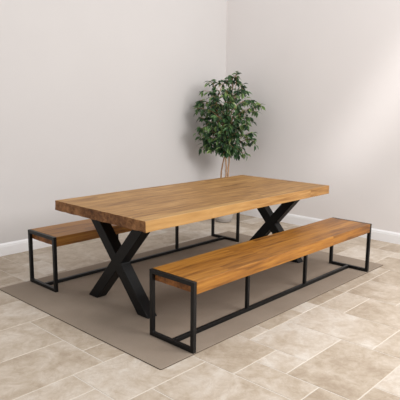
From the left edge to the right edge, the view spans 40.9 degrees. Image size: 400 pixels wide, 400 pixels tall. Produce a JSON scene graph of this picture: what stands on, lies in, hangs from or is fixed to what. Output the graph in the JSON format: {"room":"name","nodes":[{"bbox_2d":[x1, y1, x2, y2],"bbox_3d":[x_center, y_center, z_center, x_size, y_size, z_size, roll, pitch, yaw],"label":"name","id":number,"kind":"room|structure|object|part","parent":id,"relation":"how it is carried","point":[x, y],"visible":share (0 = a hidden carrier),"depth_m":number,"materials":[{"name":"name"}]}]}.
{"room":"dining room","nodes":[
{"label":"dining room","id":0,"kind":"room"},
{"bbox_2d":[0,0,226,243],"bbox_3d":[-2.153,-0.926,4.824,0.120,3.160,7.417,10,14,42],"label":"wall","id":1,"kind":"structure","parent":0,"point":[97,97],"depth_m":5.83,"materials":[{"name":"paint"}]},
{"bbox_2d":[0,239,51,256],"bbox_3d":[-2.161,0.526,4.989,0.016,0.122,7.297,10,14,42],"label":"baseboard","id":2,"kind":"structure","parent":1,"relation":"attached to","point":[13,247],"depth_m":5.35,"materials":[{"name":"white paint"}]},
{"bbox_2d":[0,213,399,399],"bbox_3d":[0.113,1.008,2.921,6.275,0.060,7.317,10,14,42],"label":"floor","id":3,"kind":"structure","parent":0,"point":[342,343],"depth_m":3.26,"materials":[{"name":"tile"}]},
{"bbox_2d":[0,231,382,369],"bbox_3d":[0.059,0.663,4.686,1.916,0.007,2.858,10,14,42],"label":"rug","id":4,"kind":"object","parent":3,"relation":"on","point":[112,318],"visible":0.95,"depth_m":4.06,"materials":[{"name":"grey fabric"}]},
{"bbox_2d":[28,212,239,291],"bbox_3d":[-0.493,0.349,5.134,0.392,0.444,2.288,10,14,42],"label":"bench","id":5,"kind":"object","parent":4,"relation":"on","point":[57,235],"visible":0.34,"depth_m":4.44,"materials":[{"name":"brown wood"}]},
{"bbox_3d":[-1.266,0.484,4.320,0.390,0.443,0.027,10,14,42],"label":"frame","id":6,"kind":"part","parent":5,"relation":"part of","materials":[{"name":"black metal"}]},
{"bbox_3d":[-0.491,0.169,5.102,0.392,0.079,2.236,10,14,42],"label":"seat","id":7,"kind":"part","parent":5,"relation":"part of","materials":[{"name":"brown wood"}]},
{"bbox_3d":[-0.233,0.328,5.412,0.025,0.340,0.025,10,14,42],"label":"support leg","id":8,"kind":"part","parent":5,"relation":"part of","materials":[{"name":"black metal"}]},
{"bbox_3d":[0.280,0.214,5.947,0.390,0.443,0.027,10,14,42],"label":"frame","id":9,"kind":"part","parent":5,"relation":"part of","materials":[{"name":"black metal"}]},
{"bbox_2d":[55,175,328,318],"bbox_3d":[0.049,0.300,4.582,1.044,0.744,2.267,10,14,42],"label":"dining table","id":10,"kind":"object","parent":4,"relation":"on","point":[143,211],"visible":0.99,"depth_m":4.01,"materials":[{"name":"brown wood"}]},
{"bbox_3d":[-0.582,0.447,3.923,0.697,0.669,0.087,10,14,42],"label":"cross leg","id":11,"kind":"part","parent":10,"relation":"part of","materials":[{"name":"black metal"}]},
{"bbox_3d":[0.712,0.221,5.285,0.697,0.669,0.087,10,14,42],"label":"cross leg","id":12,"kind":"part","parent":10,"relation":"part of","materials":[{"name":"black metal"}]},
{"bbox_2d":[149,217,371,353],"bbox_3d":[0.602,0.540,4.117,0.392,0.444,2.288,10,14,42],"label":"bench","id":13,"kind":"object","parent":4,"relation":"on","point":[204,272],"visible":1,"depth_m":3.75,"materials":[{"name":"brown wood"}]},
{"bbox_3d":[-0.171,0.675,3.303,0.390,0.443,0.027,10,14,42],"label":"frame","id":14,"kind":"part","parent":13,"relation":"part of","materials":[{"name":"black metal"}]},
{"bbox_3d":[0.341,0.610,3.847,0.025,0.340,0.025,10,14,42],"label":"support leg","id":15,"kind":"part","parent":13,"relation":"part of","materials":[{"name":"black metal"}]},
{"bbox_3d":[0.604,0.361,4.085,0.392,0.079,2.236,10,14,42],"label":"seat","id":16,"kind":"part","parent":13,"relation":"part of","materials":[{"name":"brown wood"}]},
{"bbox_3d":[0.862,0.519,4.395,0.025,0.340,0.025,10,14,42],"label":"support leg","id":17,"kind":"part","parent":13,"relation":"part of","materials":[{"name":"black metal"}]},
{"bbox_3d":[1.375,0.406,4.930,0.390,0.443,0.027,10,14,42],"label":"frame","id":18,"kind":"part","parent":13,"relation":"part of","materials":[{"name":"black metal"}]},
{"bbox_2d":[193,71,264,222],"bbox_3d":[0.342,-0.659,6.772,0.830,1.893,0.802,10,14,42],"label":"fig tree","id":19,"kind":"object","parent":3,"relation":"on","point":[223,144],"visible":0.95,"depth_m":6.62,"materials":[{"name":"green plant"}]},
{"bbox_3d":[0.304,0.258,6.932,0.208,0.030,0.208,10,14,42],"label":"pot","id":20,"kind":"part","parent":19,"relation":"part of","materials":[{"name":"grey ceramic"}]},
{"bbox_3d":[0.306,0.116,6.907,0.316,0.274,0.316,10,14,42],"label":"pot","id":21,"kind":"part","parent":19,"relation":"part of","materials":[{"name":"ceramic"}]},
{"bbox_2d":[224,0,399,232],"bbox_3d":[2.630,-0.951,5.269,6.255,3.160,0.228,10,14,42],"label":"wall","id":22,"kind":"structure","parent":0,"point":[325,74],"depth_m":6.30,"materials":[{"name":"paint"}]},
{"bbox_2d":[240,208,399,244],"bbox_3d":[2.567,0.493,5.473,6.256,0.122,0.016,10,14,43],"label":"baseboard","id":23,"kind":"structure","parent":22,"relation":"attached to","point":[376,234],"depth_m":6.59,"materials":[{"name":"white paint"}]}
]}

